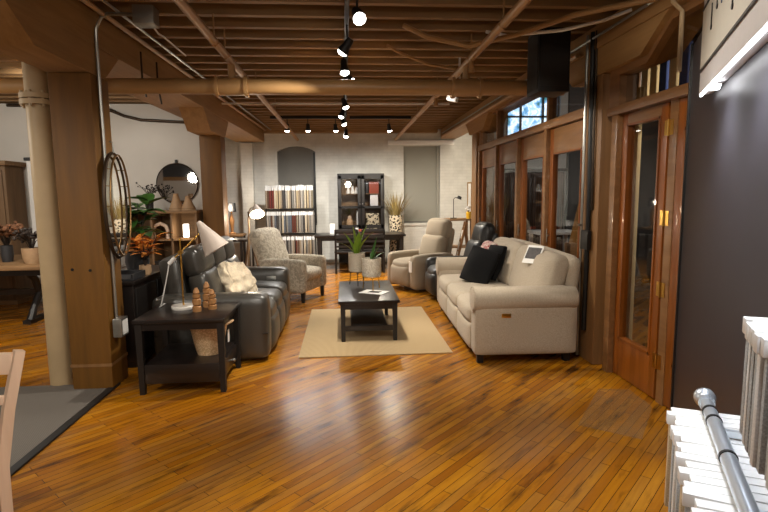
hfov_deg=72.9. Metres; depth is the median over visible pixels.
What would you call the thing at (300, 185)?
swatch
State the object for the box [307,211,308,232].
swatch
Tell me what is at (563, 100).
wall
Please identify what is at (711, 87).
light
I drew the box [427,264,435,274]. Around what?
seat cushion
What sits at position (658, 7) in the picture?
timber beam
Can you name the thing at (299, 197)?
swatch
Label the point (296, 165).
window
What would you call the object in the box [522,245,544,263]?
card
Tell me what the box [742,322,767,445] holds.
swatch
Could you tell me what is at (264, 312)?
leather sofa
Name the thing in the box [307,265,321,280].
seat cushion
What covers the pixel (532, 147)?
door
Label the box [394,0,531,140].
pipe
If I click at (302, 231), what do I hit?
swatch
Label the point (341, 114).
track spotlight
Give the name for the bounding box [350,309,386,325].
shelf
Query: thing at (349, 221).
jar
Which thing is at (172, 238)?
shelf
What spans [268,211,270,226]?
swatch
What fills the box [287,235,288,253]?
swatch
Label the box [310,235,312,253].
swatch
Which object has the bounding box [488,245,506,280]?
throw pillow
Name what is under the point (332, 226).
card stand
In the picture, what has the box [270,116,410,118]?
track
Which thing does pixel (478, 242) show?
cushion
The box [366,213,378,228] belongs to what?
serving tray
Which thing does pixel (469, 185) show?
picture
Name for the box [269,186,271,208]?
swatch
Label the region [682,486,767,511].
swatch
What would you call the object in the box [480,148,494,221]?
door
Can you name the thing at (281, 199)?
swatch
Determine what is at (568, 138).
door
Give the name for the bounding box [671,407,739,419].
swatch
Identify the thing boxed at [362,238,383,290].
potted plant
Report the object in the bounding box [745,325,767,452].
swatch
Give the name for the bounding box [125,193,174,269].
rubber plant
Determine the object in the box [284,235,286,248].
swatch
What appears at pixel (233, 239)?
side table
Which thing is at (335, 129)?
track spotlight
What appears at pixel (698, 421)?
swatch
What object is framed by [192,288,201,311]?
figurine
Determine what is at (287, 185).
swatch
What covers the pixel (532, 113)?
window
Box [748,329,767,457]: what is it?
swatch
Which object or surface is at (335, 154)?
wall
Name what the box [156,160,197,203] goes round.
round mirror
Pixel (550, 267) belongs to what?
cushion
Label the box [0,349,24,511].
chair
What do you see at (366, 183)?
book
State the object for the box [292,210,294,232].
swatch
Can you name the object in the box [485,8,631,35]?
cable
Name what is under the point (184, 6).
pipe
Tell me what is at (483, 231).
recliner
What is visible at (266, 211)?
swatch
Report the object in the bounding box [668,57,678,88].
hanging banner
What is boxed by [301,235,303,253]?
swatch
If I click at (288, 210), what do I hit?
swatch
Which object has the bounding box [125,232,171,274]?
arrangement
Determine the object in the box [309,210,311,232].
swatch
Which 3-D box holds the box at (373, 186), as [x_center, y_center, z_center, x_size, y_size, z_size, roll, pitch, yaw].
[-0.238,-1.583,12.040,0.220,0.262,0.150,-1,7,-4]
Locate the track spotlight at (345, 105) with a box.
[341,95,348,109]
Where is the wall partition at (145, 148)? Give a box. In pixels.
[0,104,202,294]
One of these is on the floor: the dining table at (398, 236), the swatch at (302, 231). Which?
the dining table at (398, 236)
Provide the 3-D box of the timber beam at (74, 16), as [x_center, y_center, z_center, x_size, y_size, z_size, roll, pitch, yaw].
[-2.628,-1.800,3.968,0.620,0.270,15.899,-1,7,-3]
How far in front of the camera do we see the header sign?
1.96 m
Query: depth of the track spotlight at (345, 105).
7.30 m
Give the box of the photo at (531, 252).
[525,247,541,258]
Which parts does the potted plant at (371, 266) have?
pot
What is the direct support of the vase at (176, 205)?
on the hutch
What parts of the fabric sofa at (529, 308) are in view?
panel, arm, panel, panel, leg, arm, leg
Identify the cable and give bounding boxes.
[140,52,146,96]
[156,62,161,103]
[386,44,456,70]
[402,0,656,48]
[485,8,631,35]
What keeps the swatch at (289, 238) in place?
hanging from the rack
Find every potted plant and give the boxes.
[341,226,371,283]
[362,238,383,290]
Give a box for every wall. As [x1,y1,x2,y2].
[225,129,471,262]
[494,92,568,251]
[564,83,658,275]
[670,32,767,415]
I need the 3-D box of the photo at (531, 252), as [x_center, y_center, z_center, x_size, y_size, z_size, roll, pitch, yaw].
[1.542,-0.029,5.369,0.074,0.110,0.160,-6,9,-38]
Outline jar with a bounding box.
[346,216,352,228]
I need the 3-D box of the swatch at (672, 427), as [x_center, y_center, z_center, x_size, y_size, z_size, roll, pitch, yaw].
[1.022,0.717,1.647,0.217,0.334,0.036,2,7,22]
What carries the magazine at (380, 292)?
on the coffee table at (366, 312)
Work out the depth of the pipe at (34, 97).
4.33 m
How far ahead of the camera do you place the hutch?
8.32 m
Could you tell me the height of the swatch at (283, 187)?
0.490 m
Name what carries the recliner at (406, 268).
on the floor
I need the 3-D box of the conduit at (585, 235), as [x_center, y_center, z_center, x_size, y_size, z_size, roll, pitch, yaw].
[1.900,-0.517,4.886,0.065,3.030,0.195,-2,7,-15]
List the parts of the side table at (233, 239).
leg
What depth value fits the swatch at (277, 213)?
11.36 m
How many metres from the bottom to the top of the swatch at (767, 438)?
0.264 m
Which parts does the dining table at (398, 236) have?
leg, leg, leg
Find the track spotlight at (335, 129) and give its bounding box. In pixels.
[333,119,337,131]
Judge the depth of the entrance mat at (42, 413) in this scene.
3.90 m
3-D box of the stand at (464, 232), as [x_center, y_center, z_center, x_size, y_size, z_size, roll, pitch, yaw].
[1.304,-0.015,8.884,0.401,1.148,0.272,0,7,1]
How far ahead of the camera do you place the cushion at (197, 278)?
5.19 m
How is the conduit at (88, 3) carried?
attached to the ceiling at (272, 39)
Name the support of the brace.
on the floor
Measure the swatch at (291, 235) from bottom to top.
0.624 m
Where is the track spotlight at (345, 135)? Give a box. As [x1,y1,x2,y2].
[343,118,348,137]
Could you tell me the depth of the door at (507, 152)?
7.89 m
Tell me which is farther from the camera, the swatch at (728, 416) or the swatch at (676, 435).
the swatch at (728, 416)
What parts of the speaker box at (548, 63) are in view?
panel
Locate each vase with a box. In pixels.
[136,182,159,208]
[169,194,181,210]
[181,196,195,209]
[380,192,409,252]
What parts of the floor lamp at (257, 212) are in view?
leg, stem, leg, lamp shade, bulb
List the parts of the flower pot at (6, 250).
pot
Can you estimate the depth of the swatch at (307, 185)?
11.35 m
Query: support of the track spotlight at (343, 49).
hanging from the track at (346, 2)
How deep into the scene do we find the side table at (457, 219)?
10.67 m
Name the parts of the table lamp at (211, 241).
cord, stem, arm, lamp shade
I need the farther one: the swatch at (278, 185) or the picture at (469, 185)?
the swatch at (278, 185)
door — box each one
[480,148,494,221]
[496,141,515,236]
[518,132,543,240]
[546,120,582,289]
[612,102,673,397]
[663,97,687,408]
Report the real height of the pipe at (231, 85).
0.300 m
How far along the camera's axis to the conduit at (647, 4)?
4.55 m
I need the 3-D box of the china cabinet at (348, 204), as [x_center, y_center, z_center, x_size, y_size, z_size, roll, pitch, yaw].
[-0.532,-0.888,12.138,1.070,2.040,0.434,-1,7,-4]
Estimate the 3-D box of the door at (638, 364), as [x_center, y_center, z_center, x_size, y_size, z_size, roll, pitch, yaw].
[2.088,-0.038,4.205,0.069,2.253,0.702,-1,7,-4]
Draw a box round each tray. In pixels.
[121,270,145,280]
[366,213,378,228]
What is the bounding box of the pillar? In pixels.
[23,157,42,300]
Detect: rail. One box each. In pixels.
[692,32,700,40]
[693,388,767,511]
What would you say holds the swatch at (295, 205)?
hanging from the rack
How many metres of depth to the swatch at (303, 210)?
11.39 m
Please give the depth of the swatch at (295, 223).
11.38 m
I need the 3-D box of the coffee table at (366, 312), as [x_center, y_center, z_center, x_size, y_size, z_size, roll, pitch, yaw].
[-0.209,0.636,6.321,0.670,0.460,1.330,-1,7,-4]
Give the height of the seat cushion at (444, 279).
0.250 m
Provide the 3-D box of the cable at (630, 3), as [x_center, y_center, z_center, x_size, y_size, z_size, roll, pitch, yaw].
[1.092,-1.888,4.221,1.993,0.251,0.196,3,8,26]
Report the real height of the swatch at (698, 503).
0.334 m
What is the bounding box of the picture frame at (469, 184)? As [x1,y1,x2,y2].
[467,182,471,211]
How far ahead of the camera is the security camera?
5.74 m
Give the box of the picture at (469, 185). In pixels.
[468,184,470,211]
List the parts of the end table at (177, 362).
leg, leg, leg, drawer, leg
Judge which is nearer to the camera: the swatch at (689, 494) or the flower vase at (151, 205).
the swatch at (689, 494)
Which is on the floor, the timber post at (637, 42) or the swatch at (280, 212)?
the timber post at (637, 42)
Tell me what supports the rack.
on the floor
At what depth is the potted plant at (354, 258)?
6.49 m
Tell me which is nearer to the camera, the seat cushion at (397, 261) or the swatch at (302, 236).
the seat cushion at (397, 261)
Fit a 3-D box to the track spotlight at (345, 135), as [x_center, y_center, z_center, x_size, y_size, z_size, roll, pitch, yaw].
[-0.715,-2.399,9.760,0.100,0.363,0.099,-1,7,-4]
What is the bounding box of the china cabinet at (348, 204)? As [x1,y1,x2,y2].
[337,173,384,262]
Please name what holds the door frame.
on the floor
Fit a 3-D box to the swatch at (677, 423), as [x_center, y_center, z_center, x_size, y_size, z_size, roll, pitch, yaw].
[1.053,0.714,1.677,0.217,0.334,0.036,3,7,25]
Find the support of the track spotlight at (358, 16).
attached to the track at (346, 2)
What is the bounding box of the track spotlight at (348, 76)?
[341,74,353,78]
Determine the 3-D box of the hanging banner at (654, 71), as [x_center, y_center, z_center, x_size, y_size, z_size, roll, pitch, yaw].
[2.604,-1.636,5.001,0.040,0.550,0.110,-1,7,-4]
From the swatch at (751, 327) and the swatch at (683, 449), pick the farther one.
the swatch at (683, 449)
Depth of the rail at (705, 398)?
1.42 m
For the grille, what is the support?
attached to the speaker box at (548, 63)
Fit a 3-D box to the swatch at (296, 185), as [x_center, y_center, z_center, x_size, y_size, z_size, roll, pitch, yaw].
[-1.909,-1.303,11.434,0.041,0.502,0.240,-2,7,-8]
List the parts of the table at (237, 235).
leg, leg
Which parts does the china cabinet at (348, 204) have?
door, cupboard door, panel, door, cupboard door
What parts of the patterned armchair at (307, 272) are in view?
backrest, arm, leg, arm, leg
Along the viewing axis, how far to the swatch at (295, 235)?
11.45 m
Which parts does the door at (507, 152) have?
rail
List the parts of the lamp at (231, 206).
lamp shade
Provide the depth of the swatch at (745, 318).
1.14 m
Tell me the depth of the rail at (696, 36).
4.38 m
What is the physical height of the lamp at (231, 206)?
0.700 m
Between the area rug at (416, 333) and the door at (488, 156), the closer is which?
the area rug at (416, 333)
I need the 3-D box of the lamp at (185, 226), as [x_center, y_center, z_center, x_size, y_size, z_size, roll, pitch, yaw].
[-3.092,-0.387,8.129,0.100,0.220,0.100,-1,7,-4]
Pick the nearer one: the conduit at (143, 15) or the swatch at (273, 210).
the conduit at (143, 15)
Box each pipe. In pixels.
[0,64,563,97]
[6,104,184,123]
[18,62,72,385]
[173,0,298,140]
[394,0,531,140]
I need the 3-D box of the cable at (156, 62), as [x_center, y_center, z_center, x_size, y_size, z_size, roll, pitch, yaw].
[-2.345,-1.800,5.423,0.017,0.421,0.046,5,9,40]
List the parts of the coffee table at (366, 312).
leg, leg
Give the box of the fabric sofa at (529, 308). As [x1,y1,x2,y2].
[436,237,580,362]
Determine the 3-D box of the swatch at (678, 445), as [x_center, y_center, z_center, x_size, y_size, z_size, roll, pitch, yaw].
[0.978,0.731,1.536,0.217,0.334,0.036,2,7,21]
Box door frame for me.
[477,0,704,405]
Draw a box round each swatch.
[265,186,267,208]
[266,211,268,226]
[267,186,269,208]
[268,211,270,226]
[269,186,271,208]
[272,186,273,208]
[272,210,274,227]
[274,185,275,208]
[274,210,276,228]
[276,185,278,208]
[276,210,278,229]
[278,185,280,208]
[279,211,281,232]
[280,185,282,208]
[282,186,285,207]
[282,211,283,232]
[283,210,286,232]
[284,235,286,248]
[285,185,287,207]
[286,211,287,232]
[287,185,288,207]
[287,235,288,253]
[288,210,289,232]
[288,235,291,253]
[289,186,291,207]
[289,211,291,232]
[291,186,293,207]
[291,235,292,253]
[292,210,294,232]
[293,235,295,253]
[294,186,296,207]
[294,210,296,232]
[295,235,297,253]
[296,185,297,207]
[296,210,298,232]
[297,235,299,253]
[298,185,300,207]
[299,210,300,232]
[300,185,301,207]
[301,210,303,232]
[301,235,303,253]
[302,185,303,207]
[303,210,304,232]
[304,185,306,207]
[304,235,305,253]
[305,210,307,232]
[306,235,307,253]
[307,185,308,207]
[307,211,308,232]
[308,235,309,253]
[309,185,310,207]
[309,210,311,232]
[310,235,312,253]
[311,185,312,207]
[311,211,314,232]
[312,235,314,253]
[664,410,739,505]
[668,425,741,511]
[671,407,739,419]
[671,430,743,511]
[675,416,739,429]
[675,420,738,430]
[675,442,749,502]
[675,451,756,511]
[677,466,765,511]
[680,436,745,450]
[680,447,750,464]
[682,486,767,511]
[683,480,767,504]
[685,461,764,479]
[689,475,767,495]
[690,507,716,511]
[694,498,737,511]
[739,316,767,434]
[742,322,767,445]
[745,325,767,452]
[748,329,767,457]
[749,333,767,467]
[752,319,767,322]
[756,336,767,474]
[764,438,767,480]
[765,459,767,489]
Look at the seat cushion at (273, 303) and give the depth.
5.51 m
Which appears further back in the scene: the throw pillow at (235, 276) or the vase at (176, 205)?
the vase at (176, 205)
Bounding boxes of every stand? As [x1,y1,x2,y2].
[330,224,334,233]
[455,221,467,255]
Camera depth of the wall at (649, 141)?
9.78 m
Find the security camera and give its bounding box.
[446,58,460,102]
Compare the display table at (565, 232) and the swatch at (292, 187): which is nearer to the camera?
the display table at (565, 232)
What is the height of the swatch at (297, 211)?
0.505 m
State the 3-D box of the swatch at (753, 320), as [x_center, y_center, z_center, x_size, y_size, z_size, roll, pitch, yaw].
[0.854,0.271,1.085,0.155,0.264,0.027,3,8,27]
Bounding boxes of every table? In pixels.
[0,255,43,324]
[121,265,164,367]
[132,301,240,394]
[229,233,246,262]
[232,238,254,265]
[314,231,405,254]
[338,280,399,341]
[445,218,470,247]
[527,229,571,251]
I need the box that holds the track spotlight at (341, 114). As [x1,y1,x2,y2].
[338,108,344,118]
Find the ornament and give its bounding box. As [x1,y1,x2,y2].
[154,222,169,238]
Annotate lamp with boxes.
[160,221,228,310]
[183,224,189,238]
[228,203,235,233]
[245,204,264,265]
[450,196,461,218]
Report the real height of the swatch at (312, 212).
0.480 m
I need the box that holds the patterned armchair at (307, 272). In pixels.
[249,227,326,302]
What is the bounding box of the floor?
[0,262,669,511]
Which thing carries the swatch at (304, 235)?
hanging from the rack
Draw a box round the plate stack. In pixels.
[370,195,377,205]
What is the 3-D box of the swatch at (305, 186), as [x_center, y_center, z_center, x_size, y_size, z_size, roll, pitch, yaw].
[-1.723,-1.304,11.448,0.041,0.496,0.240,-1,7,0]
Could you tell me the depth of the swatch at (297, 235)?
11.46 m
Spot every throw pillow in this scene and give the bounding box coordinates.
[216,260,255,291]
[459,245,500,283]
[481,240,497,248]
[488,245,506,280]
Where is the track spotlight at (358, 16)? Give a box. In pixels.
[351,0,365,25]
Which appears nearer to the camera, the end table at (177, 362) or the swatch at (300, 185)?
the end table at (177, 362)
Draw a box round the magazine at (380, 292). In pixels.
[359,289,388,294]
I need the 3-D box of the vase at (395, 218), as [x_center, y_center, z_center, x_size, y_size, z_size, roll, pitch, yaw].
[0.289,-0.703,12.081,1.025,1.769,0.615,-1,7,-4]
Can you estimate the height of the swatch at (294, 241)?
0.625 m
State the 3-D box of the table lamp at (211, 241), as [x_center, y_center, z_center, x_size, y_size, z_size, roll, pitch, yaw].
[-1.708,0.076,4.603,0.674,0.775,0.268,0,7,4]
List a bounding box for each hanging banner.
[637,72,641,86]
[641,68,650,96]
[649,64,659,94]
[659,60,669,91]
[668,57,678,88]
[679,41,692,84]
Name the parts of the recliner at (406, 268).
arm, arm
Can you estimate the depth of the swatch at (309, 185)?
11.34 m
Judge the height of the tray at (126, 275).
0.060 m
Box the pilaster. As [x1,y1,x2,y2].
[240,143,256,265]
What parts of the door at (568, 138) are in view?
rail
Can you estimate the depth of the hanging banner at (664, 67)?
4.82 m
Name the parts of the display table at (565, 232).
leg, leg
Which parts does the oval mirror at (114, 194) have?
glass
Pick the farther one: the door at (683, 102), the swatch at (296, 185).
the swatch at (296, 185)
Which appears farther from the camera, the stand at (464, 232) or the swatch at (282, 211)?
the swatch at (282, 211)
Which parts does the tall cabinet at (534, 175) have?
door, cornice, door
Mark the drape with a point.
(640, 90)
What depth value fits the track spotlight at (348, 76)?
5.62 m
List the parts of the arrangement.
stem, pot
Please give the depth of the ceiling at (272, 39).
5.33 m
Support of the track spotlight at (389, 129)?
hanging from the track at (271, 117)
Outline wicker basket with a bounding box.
[190,319,233,355]
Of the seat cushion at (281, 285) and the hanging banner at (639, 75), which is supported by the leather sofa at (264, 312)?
the seat cushion at (281, 285)
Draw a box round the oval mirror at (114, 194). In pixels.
[102,141,131,258]
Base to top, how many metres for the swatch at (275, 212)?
0.490 m
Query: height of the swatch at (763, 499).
0.334 m
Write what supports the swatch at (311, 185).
on the rack
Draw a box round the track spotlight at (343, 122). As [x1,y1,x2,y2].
[340,118,346,125]
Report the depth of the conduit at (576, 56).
7.96 m
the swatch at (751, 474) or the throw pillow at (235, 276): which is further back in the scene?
the throw pillow at (235, 276)
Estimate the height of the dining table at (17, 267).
0.780 m
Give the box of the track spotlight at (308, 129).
[306,119,310,131]
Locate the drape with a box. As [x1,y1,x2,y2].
[626,86,643,339]
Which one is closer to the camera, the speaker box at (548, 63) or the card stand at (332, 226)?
the speaker box at (548, 63)
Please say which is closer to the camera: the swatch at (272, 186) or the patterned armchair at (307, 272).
the patterned armchair at (307, 272)
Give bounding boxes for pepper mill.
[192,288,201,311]
[203,282,209,307]
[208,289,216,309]
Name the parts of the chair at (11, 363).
rail, rail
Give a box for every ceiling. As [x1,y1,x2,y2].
[0,0,629,133]
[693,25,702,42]
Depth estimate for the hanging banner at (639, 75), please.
5.24 m
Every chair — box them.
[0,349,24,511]
[334,229,358,273]
[361,229,384,272]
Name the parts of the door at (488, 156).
rail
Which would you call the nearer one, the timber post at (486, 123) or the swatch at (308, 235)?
the timber post at (486, 123)
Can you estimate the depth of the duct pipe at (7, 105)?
8.24 m
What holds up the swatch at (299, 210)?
hanging from the rack
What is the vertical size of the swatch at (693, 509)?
0.334 m
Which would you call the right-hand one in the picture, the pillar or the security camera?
the security camera
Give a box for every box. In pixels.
[369,182,378,192]
[527,27,570,97]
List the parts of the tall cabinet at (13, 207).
door, cornice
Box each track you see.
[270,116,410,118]
[344,0,348,119]
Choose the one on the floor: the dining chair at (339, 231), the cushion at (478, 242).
the dining chair at (339, 231)
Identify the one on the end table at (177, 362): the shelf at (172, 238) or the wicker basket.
the wicker basket
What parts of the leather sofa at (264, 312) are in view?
arm, arm, control panel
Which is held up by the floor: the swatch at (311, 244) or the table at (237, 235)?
the table at (237, 235)
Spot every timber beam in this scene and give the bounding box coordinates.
[18,0,263,141]
[441,0,690,138]
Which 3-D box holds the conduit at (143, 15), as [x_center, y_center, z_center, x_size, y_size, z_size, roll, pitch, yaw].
[-2.088,-0.700,4.832,0.534,2.650,1.390,-1,7,-4]
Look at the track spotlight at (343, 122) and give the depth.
9.09 m
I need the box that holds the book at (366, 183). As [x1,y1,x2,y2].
[365,182,367,192]
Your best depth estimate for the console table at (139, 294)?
4.97 m
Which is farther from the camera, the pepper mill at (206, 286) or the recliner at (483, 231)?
the recliner at (483, 231)
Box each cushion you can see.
[188,266,224,292]
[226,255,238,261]
[254,288,281,305]
[255,280,286,296]
[269,297,276,316]
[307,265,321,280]
[392,256,411,266]
[419,234,448,254]
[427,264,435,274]
[439,274,498,293]
[447,282,508,305]
[457,293,470,321]
[463,239,482,256]
[494,237,527,284]
[508,245,568,285]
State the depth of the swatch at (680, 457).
1.48 m
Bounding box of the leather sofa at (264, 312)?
[152,236,289,358]
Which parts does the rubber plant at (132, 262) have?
pot, stem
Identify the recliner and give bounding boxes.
[387,218,454,289]
[425,221,497,296]
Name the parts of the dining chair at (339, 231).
leg, seat, rail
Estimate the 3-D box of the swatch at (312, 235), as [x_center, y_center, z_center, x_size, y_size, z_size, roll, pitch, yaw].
[-1.571,-0.175,11.594,0.040,0.626,0.240,-2,7,-10]
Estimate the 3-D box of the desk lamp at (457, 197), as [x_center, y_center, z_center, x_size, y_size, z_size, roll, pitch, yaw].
[1.491,-1.016,10.780,0.238,0.473,0.138,-1,7,-4]
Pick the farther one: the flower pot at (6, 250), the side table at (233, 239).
the side table at (233, 239)
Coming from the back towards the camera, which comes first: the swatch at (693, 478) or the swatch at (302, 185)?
the swatch at (302, 185)
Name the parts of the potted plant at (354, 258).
pot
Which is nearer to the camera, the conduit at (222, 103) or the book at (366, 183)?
the conduit at (222, 103)
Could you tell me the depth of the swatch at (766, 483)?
0.94 m
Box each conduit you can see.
[80,0,265,130]
[94,4,185,337]
[101,0,270,129]
[222,103,448,104]
[441,53,580,137]
[442,2,653,132]
[576,30,597,354]
[670,0,684,71]
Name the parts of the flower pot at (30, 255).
pot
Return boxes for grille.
[527,34,538,93]
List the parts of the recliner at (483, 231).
arm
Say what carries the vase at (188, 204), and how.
on the hutch
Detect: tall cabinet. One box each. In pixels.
[0,160,33,304]
[493,168,567,250]
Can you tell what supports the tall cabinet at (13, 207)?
on the floor
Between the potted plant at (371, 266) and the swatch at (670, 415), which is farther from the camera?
the potted plant at (371, 266)
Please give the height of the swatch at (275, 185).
0.506 m
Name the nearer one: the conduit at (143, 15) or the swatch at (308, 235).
the conduit at (143, 15)
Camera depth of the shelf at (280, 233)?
11.46 m
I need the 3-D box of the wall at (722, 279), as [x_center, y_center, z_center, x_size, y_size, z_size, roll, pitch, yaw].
[1.269,0.137,1.742,0.094,2.530,3.612,2,7,23]
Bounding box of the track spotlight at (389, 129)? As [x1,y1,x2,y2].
[387,119,391,131]
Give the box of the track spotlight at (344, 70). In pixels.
[340,56,349,75]
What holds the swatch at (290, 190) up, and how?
hanging from the rack
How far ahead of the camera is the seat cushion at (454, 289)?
6.08 m
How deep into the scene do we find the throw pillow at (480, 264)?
6.22 m
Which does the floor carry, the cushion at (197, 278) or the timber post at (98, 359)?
the timber post at (98, 359)
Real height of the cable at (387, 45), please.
0.181 m
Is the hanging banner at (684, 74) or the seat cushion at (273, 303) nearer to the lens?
the hanging banner at (684, 74)
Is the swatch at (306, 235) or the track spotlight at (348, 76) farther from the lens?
the swatch at (306, 235)
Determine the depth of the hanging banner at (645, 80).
5.10 m
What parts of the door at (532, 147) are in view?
rail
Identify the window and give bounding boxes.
[278,146,316,224]
[388,140,453,225]
[506,96,558,135]
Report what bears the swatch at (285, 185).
hanging from the rack
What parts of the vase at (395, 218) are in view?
pot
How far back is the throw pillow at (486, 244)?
6.80 m
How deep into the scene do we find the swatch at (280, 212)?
11.37 m
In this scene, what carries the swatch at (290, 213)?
hanging from the rack
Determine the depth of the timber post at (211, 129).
8.14 m
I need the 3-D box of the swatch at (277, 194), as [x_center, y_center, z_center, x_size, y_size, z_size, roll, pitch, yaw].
[-2.328,-1.299,11.402,0.041,0.509,0.240,-1,7,0]
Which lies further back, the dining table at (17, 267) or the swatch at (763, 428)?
the dining table at (17, 267)
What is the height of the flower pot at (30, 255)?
0.461 m
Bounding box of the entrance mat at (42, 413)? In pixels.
[0,382,120,476]
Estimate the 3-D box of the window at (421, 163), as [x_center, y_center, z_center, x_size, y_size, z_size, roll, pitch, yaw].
[0.879,-1.732,12.421,1.570,2.000,0.210,-1,7,-4]
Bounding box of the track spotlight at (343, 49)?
[338,24,353,55]
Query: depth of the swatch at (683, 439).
1.56 m
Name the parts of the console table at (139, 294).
door, door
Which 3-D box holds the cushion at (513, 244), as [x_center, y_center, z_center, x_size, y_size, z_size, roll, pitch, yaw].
[1.584,0.075,6.663,0.380,0.591,1.160,-1,7,-2]
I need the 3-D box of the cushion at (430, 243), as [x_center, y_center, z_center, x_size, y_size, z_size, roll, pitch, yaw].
[0.869,-0.150,9.125,0.323,0.474,0.610,-5,8,-32]
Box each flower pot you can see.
[0,220,23,261]
[12,227,38,263]
[465,204,470,218]
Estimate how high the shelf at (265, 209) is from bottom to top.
0.024 m
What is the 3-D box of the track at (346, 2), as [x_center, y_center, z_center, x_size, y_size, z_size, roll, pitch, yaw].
[-0.419,-2.131,5.724,0.060,0.055,9.900,-1,7,-4]
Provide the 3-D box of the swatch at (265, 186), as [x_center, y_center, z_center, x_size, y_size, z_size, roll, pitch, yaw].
[-2.560,-1.290,11.386,0.041,0.500,0.240,-1,7,-2]
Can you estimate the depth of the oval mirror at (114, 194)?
4.37 m
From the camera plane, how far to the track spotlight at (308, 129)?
9.77 m
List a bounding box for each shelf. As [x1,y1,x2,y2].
[128,236,195,240]
[265,209,314,210]
[280,233,314,234]
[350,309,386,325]
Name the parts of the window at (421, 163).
sill, curtain rail, frame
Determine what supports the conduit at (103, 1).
attached to the ceiling at (272, 39)
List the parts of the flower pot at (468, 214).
pot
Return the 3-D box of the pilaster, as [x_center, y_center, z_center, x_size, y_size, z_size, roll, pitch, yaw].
[-3.118,-1.181,12.032,0.260,2.800,0.220,-1,7,-4]
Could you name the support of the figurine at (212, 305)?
on the end table at (177, 362)
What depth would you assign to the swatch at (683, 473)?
1.39 m
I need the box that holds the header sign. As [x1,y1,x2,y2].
[699,0,767,96]
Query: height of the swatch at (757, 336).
0.264 m
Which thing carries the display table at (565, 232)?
on the floor
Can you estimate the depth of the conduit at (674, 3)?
3.56 m
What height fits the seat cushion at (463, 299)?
0.250 m
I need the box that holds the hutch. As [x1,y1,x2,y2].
[127,209,202,264]
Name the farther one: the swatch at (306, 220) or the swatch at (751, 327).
the swatch at (306, 220)
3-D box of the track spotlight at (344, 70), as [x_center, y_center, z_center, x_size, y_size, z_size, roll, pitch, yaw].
[-0.392,-1.912,5.154,0.100,0.245,0.111,-1,7,-4]
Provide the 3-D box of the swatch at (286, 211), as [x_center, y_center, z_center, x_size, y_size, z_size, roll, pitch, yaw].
[-2.136,-0.761,11.481,0.041,0.488,0.240,-2,7,-9]
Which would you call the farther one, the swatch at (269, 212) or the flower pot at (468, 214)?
the swatch at (269, 212)
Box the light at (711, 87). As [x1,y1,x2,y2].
[707,84,720,90]
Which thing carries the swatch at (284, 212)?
hanging from the rack
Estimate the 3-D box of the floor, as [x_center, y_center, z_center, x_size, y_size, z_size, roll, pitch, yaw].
[-0.441,1.109,4.844,14.200,0.100,16.600,-1,7,-4]
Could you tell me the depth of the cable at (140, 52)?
5.00 m
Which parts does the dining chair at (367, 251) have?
leg, seat, rail, leg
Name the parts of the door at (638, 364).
rail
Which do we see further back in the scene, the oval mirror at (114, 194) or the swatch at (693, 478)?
the oval mirror at (114, 194)
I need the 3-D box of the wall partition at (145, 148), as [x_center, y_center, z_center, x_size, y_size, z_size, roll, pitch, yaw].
[-5.283,-0.867,8.408,4.750,3.080,0.140,-1,7,-4]
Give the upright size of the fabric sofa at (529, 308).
1.036 m
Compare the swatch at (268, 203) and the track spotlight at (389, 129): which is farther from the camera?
the swatch at (268, 203)
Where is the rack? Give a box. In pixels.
[265,187,316,254]
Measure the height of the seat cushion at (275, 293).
0.310 m
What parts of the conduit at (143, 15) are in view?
plate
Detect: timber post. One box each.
[0,0,127,388]
[179,107,228,235]
[466,112,508,236]
[569,8,702,363]
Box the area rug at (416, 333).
[298,307,452,357]
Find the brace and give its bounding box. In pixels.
[565,203,578,256]

